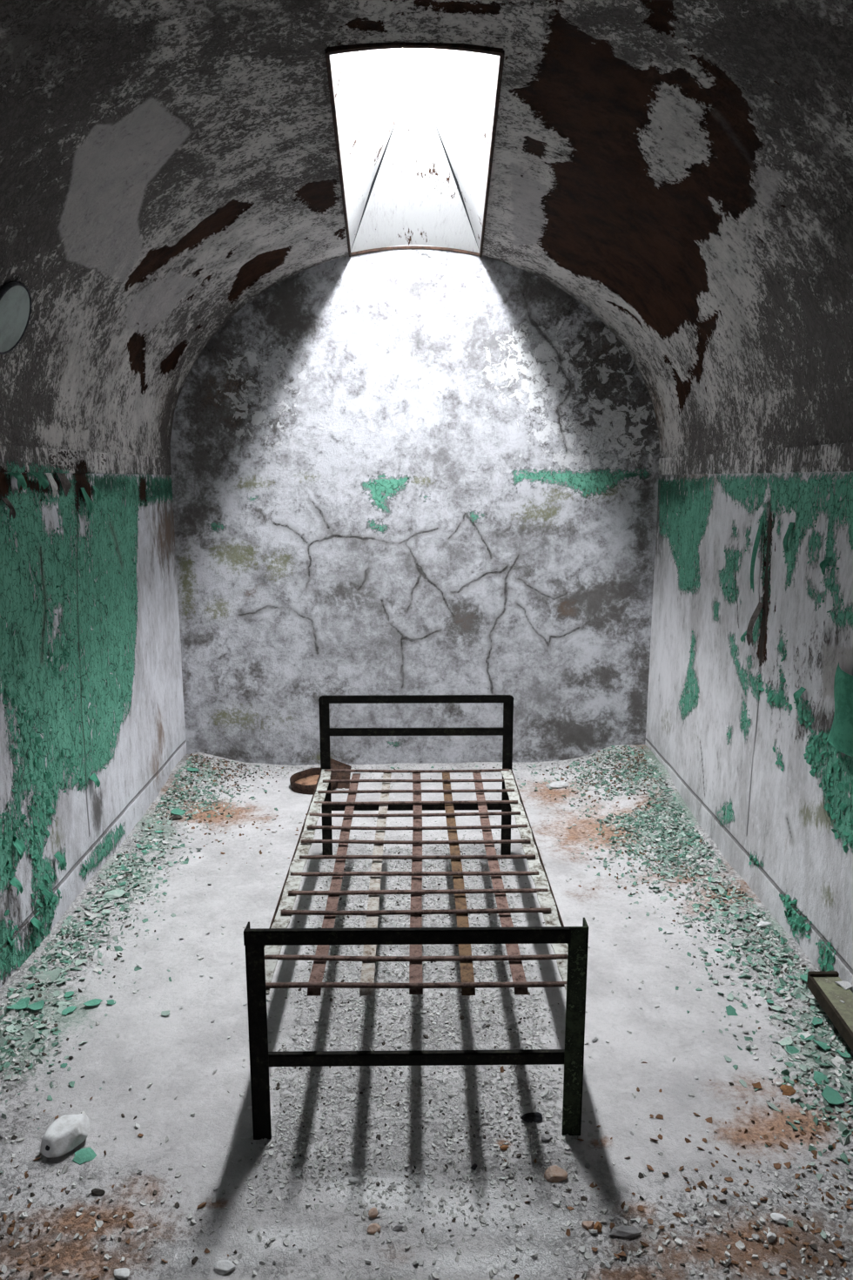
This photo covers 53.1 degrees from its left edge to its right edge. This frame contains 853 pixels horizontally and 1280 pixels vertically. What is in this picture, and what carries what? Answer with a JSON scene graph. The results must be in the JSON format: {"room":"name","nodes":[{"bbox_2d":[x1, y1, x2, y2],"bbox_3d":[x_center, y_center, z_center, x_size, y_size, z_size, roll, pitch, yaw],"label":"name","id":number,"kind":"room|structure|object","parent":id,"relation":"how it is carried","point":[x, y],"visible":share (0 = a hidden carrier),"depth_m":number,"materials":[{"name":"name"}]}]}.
{"room":"prison interior","nodes":[
{"label":"prison interior","id":0,"kind":"room"},
{"bbox_2d":[0,444,186,989],"bbox_3d":[-1.230,0.400,1.816,0.047,1.660,5.250,0,11,-1],"label":"wall","id":1,"kind":"structure","parent":0,"point":[92,726],"depth_m":3.04,"materials":[{"name":"paint"}]},
{"bbox_2d":[170,245,660,765],"bbox_3d":[-0.053,-0.581,4.317,2.460,2.660,0.014,0,11,-1],"label":"wall","id":2,"kind":"structure","parent":0,"point":[398,471],"depth_m":4.31,"materials":[{"name":"paint"}]},
{"bbox_2d":[0,744,852,1279],"bbox_3d":[-0.021,1.099,1.969,2.460,0.125,5.262,0,11,-1],"label":"floor","id":3,"kind":"structure","parent":0,"point":[179,1052],"depth_m":2.16,"materials":[{"name":"concrete"}]},
{"bbox_2d":[4,1015,14,1019],"bbox_3d":[-1.166,1.057,2.386,0.027,0.010,0.015,2,11,13],"label":"flake","id":4,"kind":"object","parent":3,"relation":"on","point":[9,1016],"visible":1,"depth_m":2.39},
{"bbox_2d":[6,1007,15,1016],"bbox_3d":[-1.171,1.049,2.401,0.023,0.016,0.023,-7,13,-34],"label":"flake","id":5,"kind":"object","parent":3,"relation":"on","point":[11,1011],"visible":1,"depth_m":2.40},
{"bbox_2d":[6,1024,17,1032],"bbox_3d":[-1.135,1.064,2.332,0.037,0.011,0.026,9,14,39],"label":"flake","id":6,"kind":"object","parent":3,"relation":"on","point":[11,1027],"visible":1,"depth_m":2.33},
{"bbox_2d":[7,993,19,998],"bbox_3d":[-1.195,1.031,2.470,0.019,0.002,0.029,2,11,12],"label":"flake","id":7,"kind":"object","parent":3,"relation":"on","point":[14,995],"visible":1,"depth_m":2.47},
{"bbox_2d":[11,1074,20,1080],"bbox_3d":[-1.044,1.110,2.164,0.023,0.006,0.016,-3,11,-15],"label":"flake","id":8,"kind":"object","parent":3,"relation":"on","point":[14,1077],"visible":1,"depth_m":2.16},
{"bbox_2d":[6,997,30,1010],"bbox_3d":[-1.162,1.039,2.432,0.053,0.018,0.053,-1,11,-6],"label":"flake","id":9,"kind":"object","parent":3,"relation":"on","point":[23,1003],"visible":1,"depth_m":2.43,"materials":[{"name":"paint"}]},
{"bbox_2d":[15,1023,21,1030],"bbox_3d":[-1.123,1.064,2.341,0.020,0.006,0.028,-3,11,-14],"label":"flake","id":10,"kind":"object","parent":3,"relation":"on","point":[18,1027],"visible":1,"depth_m":2.35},
{"bbox_2d":[20,1028,34,1042],"bbox_3d":[-1.080,1.071,2.307,0.032,0.023,0.030,5,12,23],"label":"flake","id":11,"kind":"object","parent":3,"relation":"on","point":[28,1035],"visible":1,"depth_m":2.31,"materials":[{"name":"paint"}]},
{"bbox_2d":[25,983,34,989],"bbox_3d":[-1.176,1.024,2.525,0.033,0.011,0.024,1,11,3],"label":"flake","id":12,"kind":"object","parent":3,"relation":"on","point":[32,984],"visible":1,"depth_m":2.52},
{"bbox_2d":[27,999,44,1010],"bbox_3d":[-1.115,1.045,2.436,0.044,0.008,0.041,-5,12,-23],"label":"flake","id":13,"kind":"object","parent":3,"relation":"on","point":[37,1006],"visible":1,"depth_m":2.44,"materials":[{"name":"paint"}]},
{"bbox_2d":[35,1023,47,1028],"bbox_3d":[-1.065,1.066,2.357,0.035,0.013,0.026,10,15,43],"label":"flake","id":14,"kind":"object","parent":3,"relation":"on","point":[41,1025],"visible":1,"depth_m":2.36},
{"bbox_2d":[40,956,51,963],"bbox_3d":[-1.186,0.996,2.661,0.026,0.007,0.037,4,12,22],"label":"flake","id":15,"kind":"object","parent":3,"relation":"on","point":[43,959],"visible":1,"depth_m":2.65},
{"bbox_2d":[42,967,61,981],"bbox_3d":[-1.138,1.015,2.591,0.053,0.025,0.044,3,11,17],"label":"flake","id":16,"kind":"object","parent":3,"relation":"on","point":[54,973],"visible":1,"depth_m":2.59,"materials":[{"name":"paint"}]},
{"bbox_2d":[53,990,60,997],"bbox_3d":[-1.090,1.040,2.512,0.018,0.012,0.033,-8,13,-36],"label":"flake","id":17,"kind":"object","parent":3,"relation":"on","point":[56,993],"visible":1,"depth_m":2.51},
{"bbox_2d":[56,1003,67,1013],"bbox_3d":[-1.043,1.058,2.448,0.028,0.014,0.038,-2,11,-11],"label":"flake","id":18,"kind":"object","parent":3,"relation":"on","point":[62,1007],"visible":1,"depth_m":2.45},
{"bbox_2d":[55,978,67,984],"bbox_3d":[-1.100,1.024,2.569,0.034,0.010,0.035,10,15,43],"label":"flake","id":19,"kind":"object","parent":3,"relation":"on","point":[64,980],"visible":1,"depth_m":2.56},
{"bbox_2d":[54,1001,71,1005],"bbox_3d":[-1.051,1.053,2.471,0.040,0.012,0.027,1,11,8],"label":"flake","id":20,"kind":"object","parent":3,"relation":"on","point":[59,1002],"visible":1,"depth_m":2.47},
{"bbox_2d":[60,1063,67,1067],"bbox_3d":[-0.942,1.104,2.215,0.018,0.006,0.011,-1,11,-5],"label":"flake","id":21,"kind":"object","parent":3,"relation":"on","point":[64,1065],"visible":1,"depth_m":2.21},
{"bbox_2d":[40,1113,89,1157],"bbox_3d":[-0.825,1.134,1.954,0.089,0.054,0.107,1,11,8],"label":"fragment","id":22,"kind":"object","parent":3,"relation":"on","point":[67,1132],"visible":1,"depth_m":1.94,"materials":[{"name":"stone"}]},
{"bbox_2d":[61,949,70,956],"bbox_3d":[-1.143,0.996,2.713,0.032,0.014,0.024,-1,11,-4],"label":"flake","id":23,"kind":"object","parent":3,"relation":"on","point":[64,952],"visible":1,"depth_m":2.71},
{"bbox_2d":[63,990,74,997],"bbox_3d":[-1.052,1.043,2.514,0.027,0.005,0.035,-1,11,-3],"label":"flake","id":24,"kind":"object","parent":3,"relation":"on","point":[70,993],"visible":1,"depth_m":2.52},
{"bbox_2d":[61,1005,76,1015],"bbox_3d":[-1.024,1.061,2.446,0.035,0.010,0.050,8,13,37],"label":"flake","id":25,"kind":"object","parent":3,"relation":"on","point":[69,1009],"visible":1,"depth_m":2.44,"materials":[{"name":"paint"}]},
{"bbox_2d":[74,958,87,965],"bbox_3d":[-1.085,1.010,2.679,0.038,0.008,0.027,-9,14,-39],"label":"flake","id":26,"kind":"object","parent":3,"relation":"on","point":[77,962],"visible":1,"depth_m":2.68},
{"bbox_2d":[72,1146,96,1165],"bbox_3d":[-0.772,1.164,1.926,0.052,0.012,0.039,-6,12,-30],"label":"flake","id":27,"kind":"object","parent":3,"relation":"on","point":[85,1155],"visible":1,"depth_m":1.92,"materials":[{"name":"paint"}]},
{"bbox_2d":[84,920,93,924],"bbox_3d":[-1.149,0.960,2.894,0.025,0.006,0.028,-9,14,-39],"label":"flake","id":28,"kind":"object","parent":3,"relation":"on","point":[88,922],"visible":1,"depth_m":2.90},
{"bbox_2d":[88,913,96,919],"bbox_3d":[-1.149,0.951,2.932,0.026,0.008,0.026,8,13,35],"label":"flake","id":29,"kind":"object","parent":3,"relation":"on","point":[93,915],"visible":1,"depth_m":2.94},
{"bbox_2d":[83,998,102,1006],"bbox_3d":[-0.966,1.050,2.472,0.052,0.008,0.030,-7,13,-34],"label":"flake","id":30,"kind":"object","parent":3,"relation":"on","point":[96,1001],"visible":1,"depth_m":2.47,"materials":[{"name":"paint"}]},
{"bbox_2d":[93,967,102,972],"bbox_3d":[-1.019,1.022,2.643,0.027,0.007,0.016,-5,12,-26],"label":"flake","id":31,"kind":"object","parent":3,"relation":"on","point":[97,969],"visible":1,"depth_m":2.64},
{"bbox_2d":[91,1188,105,1195],"bbox_3d":[-0.704,1.183,1.829,0.032,0.011,0.016,3,11,16],"label":"clod","id":32,"kind":"object","parent":3,"relation":"on","point":[95,1191],"visible":1,"depth_m":1.82,"materials":[{"name":"stone"}]},
{"bbox_2d":[101,909,110,913],"bbox_3d":[-1.120,0.949,2.984,0.030,0.009,0.022,-3,11,-15],"label":"flake","id":33,"kind":"object","parent":3,"relation":"on","point":[103,911],"visible":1,"depth_m":2.98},
{"bbox_2d":[106,999,115,1004],"bbox_3d":[-0.918,1.057,2.487,0.022,0.015,0.031,10,15,43],"label":"flake","id":34,"kind":"object","parent":3,"relation":"on","point":[110,1001],"visible":1,"depth_m":2.48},
{"bbox_2d":[102,889,124,898],"bbox_3d":[-1.136,0.921,3.098,0.077,0.020,0.053,-3,11,-18],"label":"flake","id":35,"kind":"object","parent":3,"relation":"on","point":[113,893],"visible":1,"depth_m":3.08,"materials":[{"name":"green paint"}]},
{"bbox_2d":[114,1267,129,1279],"bbox_3d":[-0.586,1.217,1.641,0.036,0.010,0.022,3,11,16],"label":"chunk","id":36,"kind":"object","parent":3,"relation":"on","point":[123,1272],"visible":1,"depth_m":1.64,"materials":[{"name":"stone"}]},
{"bbox_2d":[161,1010,170,1016],"bbox_3d":[-0.743,1.063,2.433,0.029,0.006,0.024,0,11,-1],"label":"flake","id":37,"kind":"object","parent":3,"relation":"on","point":[164,1013],"visible":1,"depth_m":2.43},
{"bbox_2d":[168,815,181,820],"bbox_3d":[-1.115,0.791,3.790,0.058,0.024,0.022,-5,12,-23],"label":"clod","id":38,"kind":"object","parent":3,"relation":"on","point":[176,817],"visible":1,"depth_m":3.78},
{"bbox_2d":[170,808,185,815],"bbox_3d":[-1.122,0.775,3.850,0.068,0.025,0.038,-5,12,-24],"label":"flake","id":39,"kind":"object","parent":3,"relation":"on","point":[177,811],"visible":0.99,"depth_m":3.85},
{"bbox_2d":[187,768,199,771],"bbox_3d":[-1.172,0.648,4.272,0.062,0.018,0.039,-7,13,-32],"label":"flake","id":40,"kind":"object","parent":3,"relation":"on","point":[188,769],"visible":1,"depth_m":4.27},
{"bbox_2d":[213,1259,235,1274],"bbox_3d":[-0.392,1.216,1.654,0.042,0.012,0.027,3,11,16],"label":"chunk","id":41,"kind":"object","parent":3,"relation":"on","point":[222,1267],"visible":1,"depth_m":1.65,"materials":[{"name":"stone"}]},
{"bbox_2d":[289,767,338,794],"bbox_3d":[-0.556,0.700,4.239,0.243,0.073,0.224,-3,11,-15],"label":"pan","id":42,"kind":"object","parent":3,"relation":"on","point":[304,782],"visible":0.63,"depth_m":4.25,"materials":[{"name":"metal"}]},
{"bbox_2d":[330,758,351,788],"bbox_3d":[-0.440,0.666,4.260,0.124,0.125,0.114,0,11,-1],"label":"metal plate","id":43,"kind":"object","parent":3,"relation":"on","point":[335,764],"visible":0.54,"depth_m":4.25,"materials":[{"name":"metal"}]},
{"bbox_2d":[349,1176,361,1184],"bbox_3d":[-0.155,1.175,1.854,0.028,0.011,0.015,3,11,16],"label":"chunk","id":44,"kind":"object","parent":3,"relation":"on","point":[354,1180],"visible":1,"depth_m":1.85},
{"bbox_2d":[368,1207,377,1218],"bbox_3d":[-0.111,1.189,1.771,0.021,0.014,0.019,-7,13,-34],"label":"chip","id":45,"kind":"object","parent":3,"relation":"on","point":[373,1213],"visible":1,"depth_m":1.77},
{"bbox_2d":[366,1223,381,1233],"bbox_3d":[-0.107,1.196,1.735,0.030,0.014,0.020,-2,11,-12],"label":"chip","id":46,"kind":"object","parent":3,"relation":"on","point":[373,1228],"visible":1,"depth_m":1.73,"materials":[{"name":"stone"}]},
{"bbox_2d":[392,1224,404,1231],"bbox_3d":[-0.057,1.199,1.740,0.028,0.011,0.011,-1,11,-6],"label":"chunk","id":47,"kind":"object","parent":3,"relation":"on","point":[399,1227],"visible":1,"depth_m":1.74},
{"bbox_2d":[199,800,627,1273],"bbox_3d":[-0.029,0.994,2.828,1.016,0.020,2.516,0,11,-1],"label":"debris","id":48,"kind":"object","parent":3,"relation":"on","point":[493,1182],"visible":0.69,"depth_m":2.11,"materials":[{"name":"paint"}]},
{"bbox_2d":[243,694,588,1139],"bbox_3d":[-0.031,0.690,2.677,0.764,0.687,1.544,0,11,-1],"label":"frame","id":49,"kind":"object","parent":3,"relation":"on","point":[263,946],"visible":1,"depth_m":2.06,"materials":[{"name":"paint"}]},
{"bbox_2d":[0,745,852,1279],"bbox_3d":[-0.033,0.900,3.024,2.389,0.133,3.025,0,11,-1],"label":"debris","id":50,"kind":"object","parent":3,"relation":"on","point":[739,1244],"visible":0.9,"depth_m":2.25,"materials":[{"name":"paint"}]},
{"bbox_2d":[0,744,852,1277],"bbox_3d":[-0.034,0.900,3.022,2.395,0.143,3.025,0,11,-1],"label":"flakes","id":51,"kind":"object","parent":3,"relation":"on","point":[845,1082],"visible":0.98,"depth_m":2.93,"materials":[{"name":"paint"}]},
{"bbox_2d":[0,745,852,1204],"bbox_3d":[-0.032,0.900,3.021,2.400,0.146,3.034,0,11,-1],"label":"flakes","id":52,"kind":"object","parent":3,"relation":"on","point":[6,1064],"visible":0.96,"depth_m":2.94,"materials":[{"name":"paint"}]},
{"bbox_2d":[471,1163,477,1170],"bbox_3d":[0.105,1.169,1.892,0.016,0.011,0.014,-1,11,-6],"label":"cinder","id":53,"kind":"object","parent":3,"relation":"on","point":[474,1167],"visible":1,"depth_m":1.89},
{"bbox_2d":[499,1145,508,1150],"bbox_3d":[0.177,1.160,1.950,0.019,0.009,0.015,-5,12,-23],"label":"chip","id":54,"kind":"object","parent":3,"relation":"on","point":[503,1147],"visible":1,"depth_m":1.95,"materials":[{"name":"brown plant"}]},
{"bbox_2d":[520,1111,542,1123],"bbox_3d":[0.250,1.140,2.036,0.052,0.021,0.026,-1,11,-6],"label":"cinder","id":55,"kind":"object","parent":3,"relation":"on","point":[533,1116],"visible":1,"depth_m":2.03,"materials":[{"name":"stone"}]},
{"bbox_2d":[541,1133,552,1141],"bbox_3d":[0.279,1.152,1.976,0.029,0.015,0.020,-1,11,-6],"label":"chunk","id":56,"kind":"object","parent":3,"relation":"on","point":[545,1137],"visible":1,"depth_m":1.97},
{"bbox_2d":[544,1165,567,1182],"bbox_3d":[0.282,1.170,1.870,0.052,0.021,0.037,-2,11,-12],"label":"chunk","id":57,"kind":"object","parent":3,"relation":"on","point":[553,1174],"visible":1,"depth_m":1.86,"materials":[{"name":"stone"}]},
{"bbox_2d":[546,781,569,788],"bbox_3d":[0.649,0.717,4.227,0.112,0.027,0.078,-1,11,-6],"label":"chunk","id":58,"kind":"object","parent":3,"relation":"on","point":[557,784],"visible":1,"depth_m":4.21,"materials":[{"name":"stone"}]},
{"bbox_2d":[585,1163,590,1168],"bbox_3d":[0.359,1.170,1.899,0.013,0.008,0.013,8,13,36],"label":"pebble","id":59,"kind":"object","parent":3,"relation":"on","point":[587,1165],"visible":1,"depth_m":1.90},
{"bbox_2d":[581,1220,594,1229],"bbox_3d":[0.331,1.197,1.746,0.027,0.013,0.020,-2,11,-12],"label":"chip","id":60,"kind":"object","parent":3,"relation":"on","point":[586,1224],"visible":1,"depth_m":1.74,"materials":[{"name":"stone"}]},
{"bbox_2d":[593,1221,602,1232],"bbox_3d":[0.349,1.196,1.738,0.017,0.019,0.020,-2,11,-12],"label":"chip","id":61,"kind":"object","parent":3,"relation":"on","point":[598,1226],"visible":1,"depth_m":1.73,"materials":[{"name":"brown stone"}]},
{"bbox_2d":[604,1259,611,1267],"bbox_3d":[0.351,1.215,1.660,0.009,0.006,0.016,-6,12,-28],"label":"pebble","id":62,"kind":"object","parent":3,"relation":"on","point":[607,1263],"visible":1,"depth_m":1.66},
{"bbox_2d":[609,1226,641,1238],"bbox_3d":[0.402,1.197,1.725,0.065,0.019,0.022,0,11,-1],"label":"chunk","id":63,"kind":"object","parent":3,"relation":"on","point":[620,1231],"visible":1,"depth_m":1.72,"materials":[{"name":"stone"}]},
{"bbox_2d":[660,896,667,900],"bbox_3d":[0.863,0.938,3.100,0.028,0.009,0.019,-2,11,-10],"label":"flake","id":64,"kind":"object","parent":3,"relation":"on","point":[663,898],"visible":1,"depth_m":3.10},
{"bbox_2d":[666,878,676,882],"bbox_3d":[0.927,0.910,3.230,0.034,0.005,0.020,5,12,23],"label":"flake","id":65,"kind":"object","parent":3,"relation":"on","point":[668,879],"visible":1,"depth_m":3.23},
{"bbox_2d":[700,1218,706,1224],"bbox_3d":[0.569,1.195,1.755,0.012,0.006,0.012,5,12,27],"label":"pebble","id":66,"kind":"object","parent":3,"relation":"on","point":[703,1220],"visible":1,"depth_m":1.75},
{"bbox_2d":[710,877,720,882],"bbox_3d":[1.081,0.895,3.187,0.040,0.008,0.024,-1,11,-5],"label":"flake","id":67,"kind":"object","parent":3,"relation":"on","point":[719,879],"visible":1,"depth_m":3.19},
{"bbox_2d":[713,901,723,909],"bbox_3d":[1.027,0.937,3.003,0.036,0.019,0.025,4,11,21],"label":"flake","id":68,"kind":"object","parent":3,"relation":"on","point":[716,904],"visible":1,"depth_m":3.01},
{"bbox_2d":[716,884,725,894],"bbox_3d":[1.079,0.909,3.115,0.030,0.023,0.037,-3,11,-15],"label":"flake","id":69,"kind":"object","parent":3,"relation":"on","point":[720,888],"visible":1,"depth_m":3.12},
{"bbox_2d":[724,927,730,933],"bbox_3d":[1.004,0.971,2.847,0.021,0.015,0.028,9,14,40],"label":"flake","id":70,"kind":"object","parent":3,"relation":"on","point":[727,929],"visible":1,"depth_m":2.85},
{"bbox_2d":[727,992,734,1000],"bbox_3d":[0.894,1.048,2.509,0.019,0.007,0.032,7,13,33],"label":"flake","id":71,"kind":"object","parent":3,"relation":"on","point":[730,996],"visible":1,"depth_m":2.51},
{"bbox_2d":[726,1004,737,1015],"bbox_3d":[0.873,1.063,2.440,0.028,0.022,0.035,-1,11,-6],"label":"flake","id":72,"kind":"object","parent":3,"relation":"on","point":[730,1010],"visible":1,"depth_m":2.44,"materials":[{"name":"paint"}]},
{"bbox_2d":[729,909,736,914],"bbox_3d":[1.062,0.940,2.953,0.025,0.007,0.024,-2,11,-13],"label":"flake","id":73,"kind":"object","parent":3,"relation":"on","point":[733,911],"visible":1,"depth_m":2.96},
{"bbox_2d":[729,941,740,946],"bbox_3d":[1.004,0.985,2.768,0.035,0.006,0.024,-2,11,-9],"label":"flake","id":74,"kind":"object","parent":3,"relation":"on","point":[736,943],"visible":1,"depth_m":2.77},
{"bbox_2d":[747,924,754,929],"bbox_3d":[1.078,0.958,2.835,0.026,0.018,0.015,-7,13,-32],"label":"flake","id":75,"kind":"object","parent":3,"relation":"on","point":[751,926],"visible":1,"depth_m":2.84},
{"bbox_2d":[751,1233,760,1239],"bbox_3d":[0.663,1.203,1.719,0.014,0.009,0.013,3,11,13],"label":"pebble","id":76,"kind":"object","parent":3,"relation":"on","point":[756,1236],"visible":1,"depth_m":1.72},
{"bbox_2d":[752,1081,761,1088],"bbox_3d":[0.830,1.116,2.137,0.024,0.006,0.018,-3,11,-18],"label":"dry leaf","id":77,"kind":"object","parent":3,"relation":"on","point":[757,1085],"visible":1,"depth_m":2.14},
{"bbox_2d":[757,921,772,928],"bbox_3d":[1.126,0.947,2.840,0.053,0.019,0.026,-1,11,-6],"label":"chunk","id":78,"kind":"object","parent":3,"relation":"on","point":[762,924],"visible":1,"depth_m":2.83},
{"bbox_2d":[761,968,769,973],"bbox_3d":[1.035,1.013,2.607,0.023,0.014,0.012,-1,11,-3],"label":"flake","id":79,"kind":"object","parent":3,"relation":"on","point":[767,969],"visible":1,"depth_m":2.61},
{"bbox_2d":[766,998,774,1003],"bbox_3d":[0.997,1.048,2.475,0.022,0.004,0.025,8,13,36],"label":"flake","id":80,"kind":"object","parent":3,"relation":"on","point":[769,1000],"visible":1,"depth_m":2.48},
{"bbox_2d":[767,1232,776,1242],"bbox_3d":[0.693,1.201,1.718,0.024,0.020,0.017,-9,14,-40],"label":"chunk","id":81,"kind":"object","parent":3,"relation":"on","point":[771,1236],"visible":1,"depth_m":1.71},
{"bbox_2d":[770,957,781,964],"bbox_3d":[1.083,0.993,2.639,0.035,0.009,0.035,-1,11,-6],"label":"flake","id":82,"kind":"object","parent":3,"relation":"on","point":[772,959],"visible":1,"depth_m":2.64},
{"bbox_2d":[771,1004,782,1010],"bbox_3d":[1.002,1.052,2.439,0.026,0.005,0.026,-3,11,-15],"label":"flake","id":83,"kind":"object","parent":3,"relation":"on","point":[776,1007],"visible":1,"depth_m":2.44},
{"bbox_2d":[773,1014,782,1019],"bbox_3d":[0.990,1.062,2.403,0.026,0.006,0.017,2,11,10],"label":"flake","id":84,"kind":"object","parent":3,"relation":"on","point":[779,1017],"visible":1,"depth_m":2.40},
{"bbox_2d":[770,1212,788,1224],"bbox_3d":[0.726,1.192,1.758,0.034,0.012,0.020,6,12,28],"label":"chunk","id":85,"kind":"object","parent":3,"relation":"on","point":[780,1218],"visible":1,"depth_m":1.75,"materials":[{"name":"stone"}]},
{"bbox_2d":[775,952,786,956],"bbox_3d":[1.106,0.981,2.668,0.025,0.010,0.025,-9,14,-40],"label":"flake","id":86,"kind":"object","parent":3,"relation":"on","point":[778,953],"visible":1,"depth_m":2.67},
{"bbox_2d":[776,987,786,996],"bbox_3d":[1.045,1.032,2.504,0.030,0.006,0.034,-4,11,-20],"label":"flake","id":87,"kind":"object","parent":3,"relation":"on","point":[780,988],"visible":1,"depth_m":2.51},
{"bbox_2d":[780,1262,787,1268],"bbox_3d":[0.693,1.215,1.658,0.012,0.007,0.014,2,11,9],"label":"pebble","id":88,"kind":"object","parent":3,"relation":"on","point":[784,1264],"visible":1,"depth_m":1.66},
{"bbox_2d":[778,1036,793,1045],"bbox_3d":[0.966,1.081,2.298,0.034,0.015,0.035,0,11,2],"label":"flake","id":89,"kind":"object","parent":3,"relation":"on","point":[787,1040],"visible":1,"depth_m":2.30,"materials":[{"name":"paint"}]},
{"bbox_2d":[780,989,791,997],"bbox_3d":[1.050,1.034,2.496,0.025,0.007,0.035,-7,13,-32],"label":"flake","id":90,"kind":"object","parent":3,"relation":"on","point":[782,990],"visible":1,"depth_m":2.50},
{"bbox_2d":[780,1084,795,1096],"bbox_3d":[0.902,1.122,2.125,0.043,0.012,0.029,0,11,-1],"label":"dry leaf","id":91,"kind":"object","parent":3,"relation":"on","point":[788,1090],"visible":1,"depth_m":2.12,"materials":[{"name":"plant"}]},
{"bbox_2d":[786,1044,799,1053],"bbox_3d":[0.971,1.095,2.271,0.028,0.020,0.032,-10,15,-43],"label":"flake","id":92,"kind":"object","parent":3,"relation":"on","point":[792,1049],"visible":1,"depth_m":2.27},
{"bbox_2d":[791,1030,798,1037],"bbox_3d":[1.006,1.074,2.329,0.018,0.010,0.018,3,11,14],"label":"flake","id":93,"kind":"object","parent":3,"relation":"on","point":[794,1034],"visible":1,"depth_m":2.33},
{"bbox_2d":[794,982,807,990],"bbox_3d":[1.105,1.020,2.513,0.037,0.013,0.025,1,11,5],"label":"flake","id":94,"kind":"object","parent":3,"relation":"on","point":[796,983],"visible":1,"depth_m":2.51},
{"bbox_2d":[797,1054,806,1059],"bbox_3d":[0.990,1.098,2.241,0.026,0.017,0.017,-4,11,-20],"label":"flake","id":95,"kind":"object","parent":3,"relation":"on","point":[802,1056],"visible":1,"depth_m":2.24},
{"bbox_2d":[800,974,808,982],"bbox_3d":[1.128,1.003,2.533,0.034,0.014,0.048,5,12,25],"label":"flake","id":96,"kind":"object","parent":3,"relation":"on","point":[804,977],"visible":0.62,"depth_m":2.54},
{"bbox_2d":[797,1032,811,1038],"bbox_3d":[1.026,1.075,2.320,0.034,0.009,0.022,-3,11,-17],"label":"flake","id":97,"kind":"object","parent":3,"relation":"on","point":[806,1035],"visible":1,"depth_m":2.32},
{"bbox_2d":[798,1064,811,1071],"bbox_3d":[0.974,1.102,2.196,0.029,0.006,0.020,4,11,19],"label":"flake","id":98,"kind":"object","parent":3,"relation":"on","point":[802,1067],"visible":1,"depth_m":2.20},
{"bbox_2d":[800,1032,815,1040],"bbox_3d":[1.034,1.076,2.316,0.040,0.004,0.028,3,11,16],"label":"flake","id":99,"kind":"object","parent":3,"relation":"on","point":[810,1038],"visible":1,"depth_m":2.31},
{"bbox_2d":[809,997,820,1004],"bbox_3d":[1.111,1.034,2.441,0.030,0.006,0.030,4,11,18],"label":"flake","id":100,"kind":"object","parent":3,"relation":"on","point":[811,1001],"visible":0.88,"depth_m":2.44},
{"bbox_2d":[812,1017,822,1025],"bbox_3d":[1.081,1.054,2.359,0.024,0.005,0.044,8,13,35],"label":"flake","id":101,"kind":"object","parent":3,"relation":"on","point":[815,1021],"visible":1,"depth_m":2.36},
{"bbox_2d":[813,1071,828,1084],"bbox_3d":[1.001,1.111,2.160,0.040,0.019,0.058,6,12,30],"label":"flake","id":102,"kind":"object","parent":3,"relation":"on","point":[818,1076],"visible":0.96,"depth_m":2.15,"materials":[{"name":"paint"}]},
{"bbox_2d":[813,1039,830,1050],"bbox_3d":[1.058,1.077,2.271,0.042,0.015,0.035,-2,11,-12],"label":"flake","id":103,"kind":"object","parent":3,"relation":"on","point":[823,1045],"visible":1,"depth_m":2.27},
{"bbox_2d":[807,970,852,1051],"bbox_3d":[1.164,1.060,2.202,0.179,0.120,0.534,0,11,-1],"label":"wooden board","id":104,"kind":"object","parent":3,"relation":"on","point":[829,994],"visible":0.91,"depth_m":2.34,"materials":[{"name":"wood"}]},
{"bbox_2d":[835,980,852,990],"bbox_3d":[1.177,0.967,2.399,0.041,0.009,0.034,-5,12,-26],"label":"flake","id":105,"kind":"object","parent":104,"relation":"on","point":[845,985],"visible":1,"depth_m":2.39,"materials":[{"name":"paint"}]},
{"bbox_2d":[821,1084,844,1104],"bbox_3d":[0.994,1.115,2.091,0.046,0.009,0.059,-2,11,-11],"label":"flake","id":106,"kind":"object","parent":3,"relation":"on","point":[829,1094],"visible":1,"depth_m":2.09,"materials":[{"name":"paint"}]},
{"bbox_2d":[831,1055,843,1067],"bbox_3d":[1.067,1.093,2.213,0.037,0.009,0.026,-8,14,-38],"label":"flake","id":107,"kind":"object","parent":3,"relation":"on","point":[837,1059],"visible":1,"depth_m":2.21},
{"bbox_2d":[835,1068,843,1077],"bbox_3d":[1.051,1.101,2.172,0.019,0.003,0.030,0,11,1],"label":"flake","id":108,"kind":"object","parent":3,"relation":"on","point":[837,1072],"visible":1,"depth_m":2.17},
{"bbox_2d":[836,1049,851,1057],"bbox_3d":[1.096,1.082,2.233,0.031,0.006,0.040,-1,11,-3],"label":"flake","id":109,"kind":"object","parent":3,"relation":"on","point":[844,1054],"visible":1,"depth_m":2.23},
{"bbox_2d":[0,0,852,458],"bbox_3d":[-0.022,-0.905,1.585,2.452,0.991,5.254,0,11,-1],"label":"ceiling","id":110,"kind":"structure","parent":0,"point":[682,171],"depth_m":2.44,"materials":[{"name":"paint"}]},
{"bbox_2d":[0,281,31,354],"bbox_3d":[-1.151,-0.886,2.350,0.100,0.189,0.204,1,11,5],"label":"disc","id":111,"kind":"object","parent":110,"relation":"attached to","point":[15,296],"visible":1,"depth_m":2.36,"materials":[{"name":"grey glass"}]},
{"bbox_2d":[324,41,505,257],"bbox_3d":[-0.041,-1.899,3.072,0.635,0.511,1.958,0,11,-1],"label":"window","id":112,"kind":"structure","parent":110,"relation":"attached to","point":[415,202],"depth_m":3.41,"materials":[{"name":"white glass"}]},
{"bbox_2d":[645,442,852,992],"bbox_3d":[1.184,0.395,1.845,0.054,1.660,5.250,0,11,-1],"label":"wall","id":113,"kind":"structure","parent":0,"point":[750,711],"depth_m":2.98,"materials":[{"name":"paint"}]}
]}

